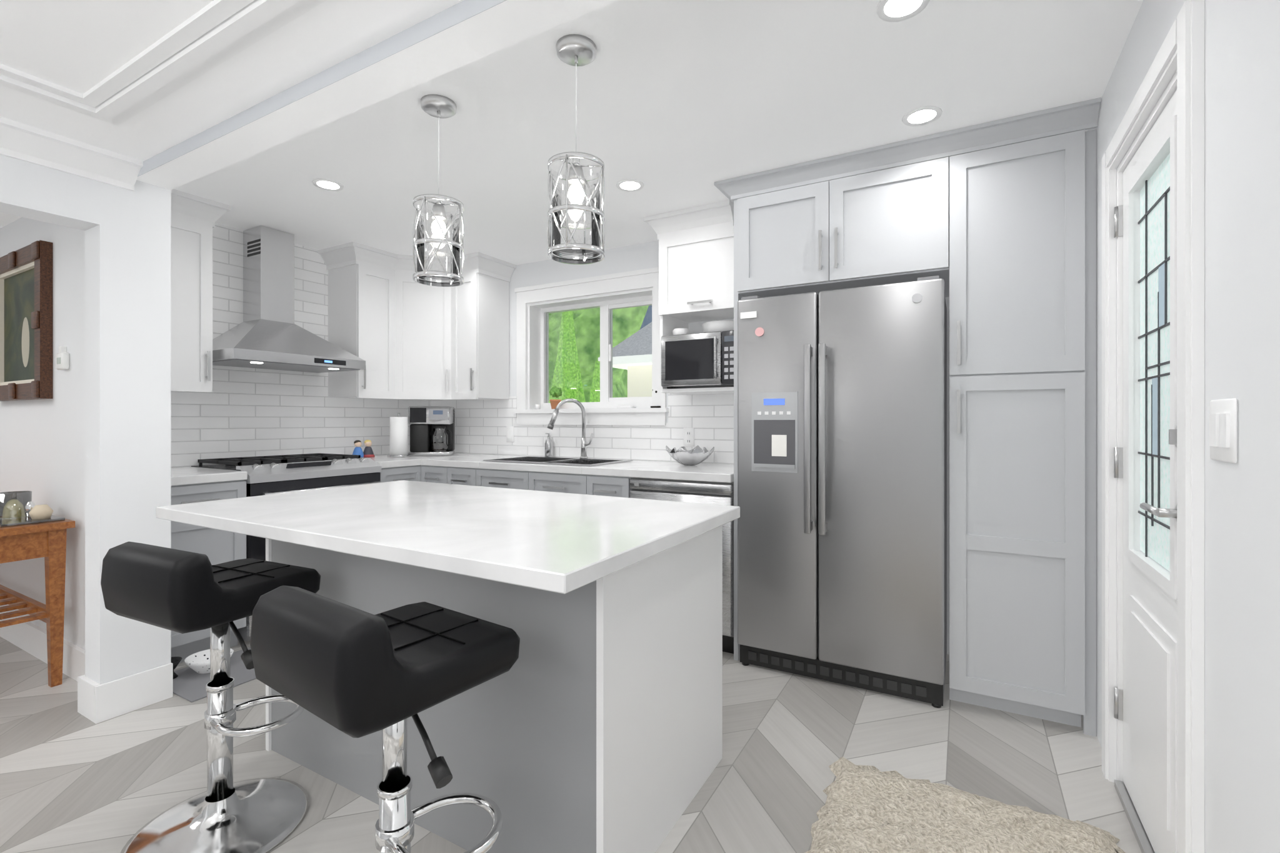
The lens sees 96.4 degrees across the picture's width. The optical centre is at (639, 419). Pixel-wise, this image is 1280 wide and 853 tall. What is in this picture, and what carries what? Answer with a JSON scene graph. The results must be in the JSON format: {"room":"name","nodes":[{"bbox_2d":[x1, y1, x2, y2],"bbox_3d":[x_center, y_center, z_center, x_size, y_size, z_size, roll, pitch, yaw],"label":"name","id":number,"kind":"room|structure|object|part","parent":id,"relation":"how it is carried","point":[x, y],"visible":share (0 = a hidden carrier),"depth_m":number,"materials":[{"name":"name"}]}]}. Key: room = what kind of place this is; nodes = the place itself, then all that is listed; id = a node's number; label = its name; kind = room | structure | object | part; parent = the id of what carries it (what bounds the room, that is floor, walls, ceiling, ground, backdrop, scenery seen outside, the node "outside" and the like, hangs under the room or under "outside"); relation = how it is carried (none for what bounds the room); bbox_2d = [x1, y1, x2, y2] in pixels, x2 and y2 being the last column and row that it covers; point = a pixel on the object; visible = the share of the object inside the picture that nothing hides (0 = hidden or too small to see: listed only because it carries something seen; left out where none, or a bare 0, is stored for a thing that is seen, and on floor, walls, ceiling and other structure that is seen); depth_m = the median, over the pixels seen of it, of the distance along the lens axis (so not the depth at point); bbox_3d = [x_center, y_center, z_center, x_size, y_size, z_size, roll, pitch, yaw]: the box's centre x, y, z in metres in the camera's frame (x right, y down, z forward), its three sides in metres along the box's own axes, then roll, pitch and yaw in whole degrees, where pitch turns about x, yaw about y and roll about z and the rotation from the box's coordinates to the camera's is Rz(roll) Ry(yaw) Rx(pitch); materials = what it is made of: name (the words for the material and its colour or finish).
{"room":"kitchen","nodes":[
{"label":"kitchen","id":0,"kind":"room"},
{"bbox_2d":[0,212,21,228],"bbox_3d":[-4.891,-1.205,1.865,4.050,0.250,3.630,0,0,29],"label":"ceiling","id":1,"kind":"structure","parent":0,"point":[5,219],"depth_m":3.07,"materials":[{"name":"white paint"}]},
{"bbox_2d":[0,154,99,230],"bbox_3d":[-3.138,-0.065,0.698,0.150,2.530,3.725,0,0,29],"label":"ceiling beam","id":2,"kind":"structure","parent":0,"point":[34,191],"depth_m":2.16,"materials":[{"name":"white paint"}]},
{"bbox_2d":[0,116,143,191],"bbox_3d":[-2.954,-1.000,0.769,0.100,0.100,3.630,0,0,29],"label":"crown molding","id":3,"kind":"structure","parent":2,"relation":"attached to","point":[27,143],"depth_m":2.16,"materials":[{"name":"white"}]},
{"bbox_2d":[85,663,173,723],"bbox_3d":[-2.094,1.127,2.373,0.018,0.145,0.253,0,0,30],"label":"baseboard","id":4,"kind":"structure","parent":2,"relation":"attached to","point":[97,703],"depth_m":2.34,"materials":[{"name":"white wood"}]},
{"bbox_2d":[0,180,170,684],"bbox_3d":[-3.925,-0.065,3.419,4.200,2.530,0.235,0,0,29],"label":"wall","id":5,"kind":"structure","parent":0,"point":[87,448],"depth_m":2.42,"materials":[{"name":"white paint"}]},
{"bbox_2d":[0,240,53,401],"bbox_3d":[-3.254,-0.490,2.991,0.790,0.770,0.056,0,0,29],"label":"framed painting","id":6,"kind":"object","parent":5,"relation":"attached to","point":[26,322],"visible":1,"depth_m":2.94,"materials":[{"name":"brown wood"}]},
{"bbox_2d":[0,611,92,696],"bbox_3d":[-4.001,1.127,3.437,4.050,0.145,0.018,0,0,30],"label":"baseboard","id":7,"kind":"structure","parent":5,"relation":"attached to","point":[27,636],"depth_m":2.85,"materials":[{"name":"white wood"}]},
{"bbox_2d":[55,346,69,369],"bbox_3d":[-2.747,-0.295,2.720,0.090,0.110,0.029,0,0,29],"label":"thermostat","id":8,"kind":"object","parent":5,"relation":"attached to","point":[62,359],"visible":1,"depth_m":2.70,"materials":[{"name":"white plastic"}]},
{"bbox_2d":[0,0,463,161],"bbox_3d":[-1.501,-1.176,-0.053,3.440,0.308,3.630,0,0,29],"label":"ceiling","id":9,"kind":"structure","parent":0,"point":[142,80],"depth_m":1.64,"materials":[{"name":"white paint"}]},
{"bbox_2d":[136,0,618,189],"bbox_3d":[-0.641,-1.165,1.619,3.590,0.330,0.132,0,0,29],"label":"beam","id":10,"kind":"structure","parent":9,"relation":"attached to","point":[462,33],"depth_m":1.68,"materials":[{"name":"white paint"}]},
{"bbox_2d":[0,636,1141,852],"bbox_3d":[-2.762,1.260,1.982,8.040,0.120,6.330,0,0,29],"label":"floor","id":11,"kind":"structure","parent":0,"point":[72,779],"depth_m":2.00,"materials":[{"name":"grey tile"}]},
{"bbox_2d":[0,518,74,687],"bbox_3d":[-3.266,0.830,2.727,1.330,0.740,0.470,0,0,29],"label":"console table","id":12,"kind":"object","parent":11,"relation":"on","point":[47,541],"visible":0.98,"depth_m":2.57,"materials":[{"name":"brown wood"}]},
{"bbox_2d":[0,490,64,527],"bbox_3d":[-2.835,0.398,2.615,0.370,0.122,0.200,0,0,29],"label":"decorative tray","id":13,"kind":"object","parent":12,"relation":"on","point":[19,508],"visible":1,"depth_m":2.61,"materials":[{"name":"silver glass"}]},
{"bbox_2d":[100,541,320,852],"bbox_3d":[-1.223,0.771,1.675,0.470,0.856,0.448,0,0,29],"label":"bar stool","id":14,"kind":"object","parent":11,"relation":"on","point":[180,591],"visible":0.96,"depth_m":1.61,"materials":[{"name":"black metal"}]},
{"bbox_2d":[173,646,256,702],"bbox_3d":[-1.973,1.196,2.722,0.415,0.005,0.445,0,0,29],"label":"pet mat","id":15,"kind":"object","parent":11,"relation":"on","point":[189,684],"visible":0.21,"depth_m":2.64,"materials":[{"name":"grey"}]},
{"bbox_2d":[170,656,181,679],"bbox_3d":[-2.180,1.154,2.645,0.100,0.078,0.100,0,0,29],"label":"pet bowl","id":16,"kind":"object","parent":15,"relation":"on","point":[175,661],"visible":0.31,"depth_m":2.66,"materials":[{"name":"black"}]},
{"bbox_2d":[184,648,233,673],"bbox_3d":[-2.056,1.159,2.732,0.190,0.068,0.188,0,0,29],"label":"pet bowl","id":17,"kind":"object","parent":15,"relation":"on","point":[199,662],"visible":0.5,"depth_m":2.72,"materials":[{"name":"white ceramic"}]},
{"bbox_2d":[191,453,381,641],"bbox_3d":[-2.103,0.700,3.476,0.701,0.940,0.776,0,0,29],"label":"range","id":18,"kind":"object","parent":11,"relation":"on","point":[267,475],"visible":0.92,"depth_m":3.27,"materials":[{"name":"grey metal"}]},
{"bbox_2d":[170,465,421,663],"bbox_3d":[-2.148,0.757,3.446,0.638,0.885,1.555,0,0,29],"label":"base cabinet","id":19,"kind":"object","parent":11,"relation":"on","point":[215,546],"visible":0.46,"depth_m":2.87,"materials":[{"name":"painted wood"},{"name":"brushed nickel"}]},
{"bbox_2d":[170,466,247,486],"bbox_3d":[-2.437,0.291,2.965,0.628,0.043,0.434,0,0,30],"label":"countertop","id":20,"kind":"structure","parent":19,"relation":"on","point":[183,475],"depth_m":2.89,"materials":[{"name":"stone"}]},
{"bbox_2d":[343,458,385,468],"bbox_3d":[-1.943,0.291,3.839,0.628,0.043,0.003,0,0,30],"label":"countertop","id":21,"kind":"structure","parent":19,"relation":"on","point":[381,461],"depth_m":3.72,"materials":[{"name":"stone"}]},
{"bbox_2d":[250,585,519,852],"bbox_3d":[-0.515,0.771,1.210,0.462,0.856,0.451,0,0,29],"label":"bar stool","id":22,"kind":"object","parent":11,"relation":"on","point":[352,672],"visible":1,"depth_m":1.09,"materials":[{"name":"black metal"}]},
{"bbox_2d":[265,525,722,852],"bbox_3d":[-0.535,0.773,2.055,1.465,0.853,0.770,0,0,29],"label":"kitchen island","id":23,"kind":"object","parent":11,"relation":"on","point":[590,720],"visible":0.46,"depth_m":1.56,"materials":[{"name":"grey wood"}]},
{"bbox_2d":[155,480,739,594],"bbox_3d":[-0.674,0.325,2.013,1.785,0.040,1.020,0,0,29],"label":"island countertop","id":24,"kind":"structure","parent":23,"relation":"on","point":[561,542],"depth_m":1.68,"materials":[{"name":"stone"}]},
{"bbox_2d":[420,465,631,498],"bbox_3d":[-0.917,0.757,3.955,2.295,0.885,0.638,0,0,29],"label":"base cabinet","id":25,"kind":"object","parent":11,"relation":"on","point":[611,486],"visible":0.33,"depth_m":3.48,"materials":[{"name":"grey wood"}]},
{"bbox_2d":[363,453,733,483],"bbox_3d":[-0.659,0.291,3.810,2.890,0.043,0.657,0,0,30],"label":"countertop","id":26,"kind":"structure","parent":25,"relation":"on","point":[662,470],"depth_m":3.39,"materials":[{"name":"stone"}]},
{"bbox_2d":[352,440,374,457],"bbox_3d":[-1.982,0.206,4.101,0.090,0.126,0.161,0,0,29],"label":"figurine","id":27,"kind":"object","parent":26,"relation":"on","point":[368,452],"visible":0.96,"depth_m":4.09,"materials":[{"name":"ceramic"}]},
{"bbox_2d":[387,413,409,457],"bbox_3d":[-1.769,0.109,4.195,0.150,0.320,0.150,0,0,29],"label":"paper towel","id":28,"kind":"object","parent":26,"relation":"on","point":[399,436],"visible":1,"depth_m":4.14,"materials":[{"name":"white paper"}]},
{"bbox_2d":[408,406,454,456],"bbox_3d":[-1.590,0.084,4.381,0.307,0.370,0.225,0,0,-9],"label":"coffee maker","id":29,"kind":"object","parent":26,"relation":"on","point":[432,430],"visible":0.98,"depth_m":4.28,"materials":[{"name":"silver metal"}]},
{"bbox_2d":[545,432,553,456],"bbox_3d":[-0.661,0.180,4.140,0.060,0.177,0.065,0,0,29],"label":"soap dispenser","id":30,"kind":"object","parent":26,"relation":"on","point":[549,447],"visible":0.81,"depth_m":4.12,"materials":[{"name":"silver metal"}]},
{"bbox_2d":[483,455,633,466],"bbox_3d":[-0.538,0.367,3.751,0.854,0.210,0.484,0,0,29],"label":"sink","id":31,"kind":"object","parent":26,"relation":"in","point":[579,461],"visible":0.29,"depth_m":3.83,"materials":[{"name":"silver metal"}]},
{"bbox_2d":[546,398,593,458],"bbox_3d":[-0.464,0.058,3.852,0.252,0.407,0.226,0,0,29],"label":"faucet","id":32,"kind":"object","parent":26,"relation":"on","point":[550,425],"visible":1,"depth_m":3.88,"materials":[{"name":"silver metal"}]},
{"bbox_2d":[665,445,714,465],"bbox_3d":[0.295,0.212,3.406,0.317,0.115,0.254,0,0,29],"label":"bowl","id":33,"kind":"object","parent":26,"relation":"on","point":[695,455],"visible":1,"depth_m":3.34,"materials":[{"name":"white"}]},
{"bbox_2d":[630,477,733,653],"bbox_3d":[0.346,0.759,3.249,0.586,0.881,0.604,0,0,29],"label":"dishwasher","id":34,"kind":"object","parent":11,"relation":"on","point":[715,493],"visible":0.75,"depth_m":2.91,"materials":[{"name":"grey metal"}]},
{"bbox_2d":[737,275,946,708],"bbox_3d":[1.003,0.301,2.818,0.892,1.797,0.707,0,0,29],"label":"refrigerator","id":35,"kind":"object","parent":11,"relation":"on","point":[842,484],"visible":1,"depth_m":2.53,"materials":[{"name":"grey metal"}]},
{"bbox_2d":[805,756,1125,852],"bbox_3d":[0.739,1.173,1.278,0.840,0.050,1.310,0,0,29],"label":"shag rug","id":36,"kind":"object","parent":11,"relation":"on","point":[869,809],"visible":1,"depth_m":1.65,"materials":[{"name":"beige carpet"}]},
{"bbox_2d":[944,97,1101,736],"bbox_3d":[1.652,0.011,2.528,0.489,2.378,0.627,0,0,29],"label":"tall cabinet","id":37,"kind":"object","parent":11,"relation":"on","point":[992,225],"depth_m":2.26,"materials":[{"name":"grey wood"}]},
{"bbox_2d":[173,0,1143,264],"bbox_3d":[-0.402,-1.255,2.807,4.345,0.150,2.170,0,0,29],"label":"ceiling","id":38,"kind":"structure","parent":0,"point":[684,104],"depth_m":2.17,"materials":[{"name":"white paint"}]},
{"bbox_2d":[311,178,343,191],"bbox_3d":[-1.562,-1.176,2.864,0.140,0.005,0.140,0,0,29],"label":"recessed light","id":39,"kind":"object","parent":38,"relation":"in","point":[327,184],"visible":1,"depth_m":2.86,"materials":[{"name":"white"}]},
{"bbox_2d":[412,94,464,286],"bbox_3d":[-0.751,-0.848,2.134,0.181,0.662,0.181,0,0,29],"label":"pendant light","id":40,"kind":"object","parent":38,"relation":"hanging from","point":[438,106],"visible":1,"depth_m":2.12,"materials":[{"name":"silver metal"}]},
{"bbox_2d":[546,34,604,264],"bbox_3d":[-0.202,-0.848,1.812,0.181,0.662,0.181,0,0,29],"label":"pendant light","id":41,"kind":"object","parent":38,"relation":"hanging from","point":[575,50],"visible":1,"depth_m":1.79,"materials":[{"name":"silver metal"}]},
{"bbox_2d":[616,179,643,191],"bbox_3d":[-0.050,-1.176,2.872,0.140,0.005,0.140,0,0,29],"label":"recessed light","id":42,"kind":"object","parent":38,"relation":"in","point":[629,185],"visible":1,"depth_m":2.86,"materials":[{"name":"white"}]},
{"bbox_2d":[876,0,929,21],"bbox_3d":[0.745,-1.176,1.619,0.140,0.005,0.140,0,0,29],"label":"recessed light","id":43,"kind":"object","parent":38,"relation":"in","point":[893,10],"visible":1,"depth_m":1.64,"materials":[{"name":"white"}]},
{"bbox_2d":[901,106,942,126],"bbox_3d":[1.093,-1.176,2.217,0.140,0.005,0.140,0,0,29],"label":"recessed light","id":44,"kind":"object","parent":38,"relation":"in","point":[922,115],"visible":1,"depth_m":2.21,"materials":[{"name":"white"}]},
{"bbox_2d":[463,240,949,654],"bbox_3d":[0.181,-0.065,3.838,4.745,2.530,0.200,0,0,29],"label":"wall","id":45,"kind":"structure","parent":0,"point":[630,258],"depth_m":3.97,"materials":[{"name":"white paint"}]},
{"bbox_2d":[431,393,733,464],"bbox_3d":[-0.493,0.045,4.101,2.897,0.450,0.008,0,0,29],"label":"tile","id":46,"kind":"structure","parent":45,"relation":"attached to","point":[480,425],"depth_m":3.95,"materials":[{"name":"white tile"}]},
{"bbox_2d":[506,426,513,442],"bbox_3d":[-0.995,0.110,4.373,0.076,0.120,0.010,0,0,30],"label":"outlet","id":47,"kind":"object","parent":46,"relation":"attached to","point":[509,429],"depth_m":4.37,"materials":[{"name":"white plastic"}]},
{"bbox_2d":[683,428,694,446],"bbox_3d":[0.311,0.110,3.636,0.076,0.120,0.009,0,0,30],"label":"outlet","id":48,"kind":"object","parent":46,"relation":"attached to","point":[689,437],"depth_m":3.63,"materials":[{"name":"white plastic"}]},
{"bbox_2d":[513,266,668,425],"bbox_3d":[-0.338,-0.480,4.104,1.300,1.030,0.230,0,0,29],"label":"window","id":49,"kind":"structure","parent":45,"relation":"in","point":[607,294],"depth_m":4.12,"materials":[{"name":"white wood"}]},
{"bbox_2d":[535,404,540,409],"bbox_3d":[-0.773,-0.099,4.321,0.040,0.040,0.040,0,0,29],"label":"cup","id":50,"kind":"object","parent":49,"relation":"on","point":[537,406],"visible":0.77,"depth_m":4.30,"materials":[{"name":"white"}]},
{"bbox_2d":[549,386,561,409],"bbox_3d":[-0.623,-0.166,4.250,0.103,0.174,0.091,0,0,29],"label":"plant pot","id":51,"kind":"object","parent":49,"relation":"on","point":[555,391],"visible":0.98,"depth_m":4.22,"materials":[{"name":"brown ceramic"}]},
{"bbox_2d":[616,405,636,408],"bbox_3d":[-0.094,-0.088,3.937,0.120,0.018,0.070,0,0,29],"label":"dish","id":52,"kind":"object","parent":49,"relation":"on","point":[626,406],"visible":0.9,"depth_m":3.91,"materials":[{"name":"white ceramic"}]},
{"bbox_2d":[650,389,660,408],"bbox_3d":[0.109,-0.140,3.747,0.070,0.122,0.040,0,0,29],"label":"figurine","id":53,"kind":"object","parent":49,"relation":"on","point":[655,407],"visible":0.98,"depth_m":3.73,"materials":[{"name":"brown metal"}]},
{"bbox_2d":[643,200,733,394],"bbox_3d":[0.392,-0.669,3.352,0.610,1.018,0.435,0,0,29],"label":"upper cabinet","id":54,"kind":"object","parent":45,"relation":"attached to","point":[695,264],"depth_m":3.22,"materials":[{"name":"white wood"}]},
{"bbox_3d":[0.416,-0.334,3.324,0.495,0.303,0.410,0,0,29],"label":"microwave","id":55,"kind":"part","parent":54,"relation":"part of","materials":[{"name":"silver metal"}]},
{"bbox_2d":[672,320,733,334],"bbox_3d":[0.409,-0.523,3.363,0.400,0.075,0.250,0,0,29],"label":"dishes","id":56,"kind":"object","parent":54,"relation":"on","point":[716,326],"visible":0.71,"depth_m":3.23,"materials":[{"name":"white ceramic"}]},
{"bbox_2d":[731,130,951,299],"bbox_3d":[1.036,-0.904,2.877,0.924,0.548,0.627,0,0,29],"label":"upper cabinet","id":57,"kind":"object","parent":45,"relation":"attached to","point":[874,216],"depth_m":2.58,"materials":[{"name":"grey wood"}]},
{"bbox_2d":[1087,0,1279,852],"bbox_3d":[0.601,-0.065,-0.035,0.200,2.530,6.130,0,0,29],"label":"wall","id":58,"kind":"structure","parent":0,"point":[1242,367],"depth_m":1.05,"materials":[{"name":"white paint"}]},
{"bbox_2d":[1113,89,1176,852],"bbox_3d":[1.407,0.184,1.583,0.104,1.981,0.697,0,0,29],"label":"entry door","id":59,"kind":"structure","parent":58,"relation":"in","point":[1145,466],"depth_m":1.60,"materials":[{"name":"white wood"}]},
{"bbox_2d":[1101,0,1204,852],"bbox_3d":[1.468,0.147,1.536,0.218,2.105,0.870,0,0,29],"label":"door frame","id":60,"kind":"structure","parent":58,"relation":"attached to","point":[1181,51],"depth_m":1.25,"materials":[{"name":"white painted wood"}]},
{"bbox_2d":[1209,398,1238,463],"bbox_3d":[1.123,0.020,1.105,0.012,0.120,0.120,0,0,29],"label":"light switch","id":61,"kind":"object","parent":58,"relation":"attached to","point":[1224,430],"visible":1,"depth_m":1.08,"materials":[{"name":"white plastic"}]},
{"bbox_3d":[-2.380,-0.065,3.926,0.200,2.530,2.170,0,0,30],"label":"wall","id":62,"kind":"structure","parent":0,"visible":0},
{"bbox_2d":[170,222,431,467],"bbox_3d":[-2.290,-0.455,3.875,0.008,1.450,2.170,0,0,29],"label":"backsplash","id":63,"kind":"structure","parent":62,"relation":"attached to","point":[238,412],"depth_m":3.69,"materials":[{"name":"white tile"}]},
{"bbox_2d":[170,188,231,392],"bbox_3d":[-2.532,-0.664,3.041,0.390,1.028,0.471,0,0,29],"label":"upper cabinet","id":64,"kind":"object","parent":63,"relation":"attached to","point":[194,219],"visible":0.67,"depth_m":3.03,"materials":[{"name":"white wood"}]},
{"bbox_2d":[212,225,365,373],"bbox_3d":[-2.197,-0.749,3.516,0.503,0.854,0.775,0,0,29],"label":"range hood","id":65,"kind":"object","parent":63,"relation":"attached to","point":[267,333],"visible":0.96,"depth_m":3.49,"materials":[{"name":"silver metal"}]},
{"bbox_2d":[318,241,516,401],"bbox_3d":[-1.586,-0.664,4.158,0.936,1.028,0.967,0,0,29],"label":"upper cabinet","id":66,"kind":"object","parent":63,"relation":"attached to","point":[398,329],"visible":0.81,"depth_m":4.12,"materials":[{"name":"white wood"}]},
{"label":"outside","id":67,"kind":"structure","parent":0,"visible":0},
{"bbox_2d":[548,305,648,402],"bbox_3d":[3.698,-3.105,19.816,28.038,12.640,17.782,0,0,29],"label":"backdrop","id":68,"kind":"structure","parent":67,"point":[585,337],"depth_m":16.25,"materials":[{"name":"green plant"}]},
{"bbox_3d":[10.730,1.850,18.965,60.000,0.100,36.420,0,0,30],"label":"ground","id":69,"kind":"structure","parent":67,"visible":0},
{"bbox_2d":[548,310,599,403],"bbox_3d":[-0.921,0.025,9.031,1.164,3.649,0.978,0,0,29],"label":"cedar","id":70,"kind":"object","parent":69,"relation":"on","point":[572,370],"depth_m":8.93,"materials":[{"name":"green plant"}]},
{"bbox_2d":[598,321,651,397],"bbox_3d":[6.473,-1.255,12.710,12.150,6.110,8.400,0,0,29],"label":"house","id":71,"kind":"structure","parent":69,"relation":"on","point":[645,345],"depth_m":12.03,"materials":[{"name":"paint"}]}
]}

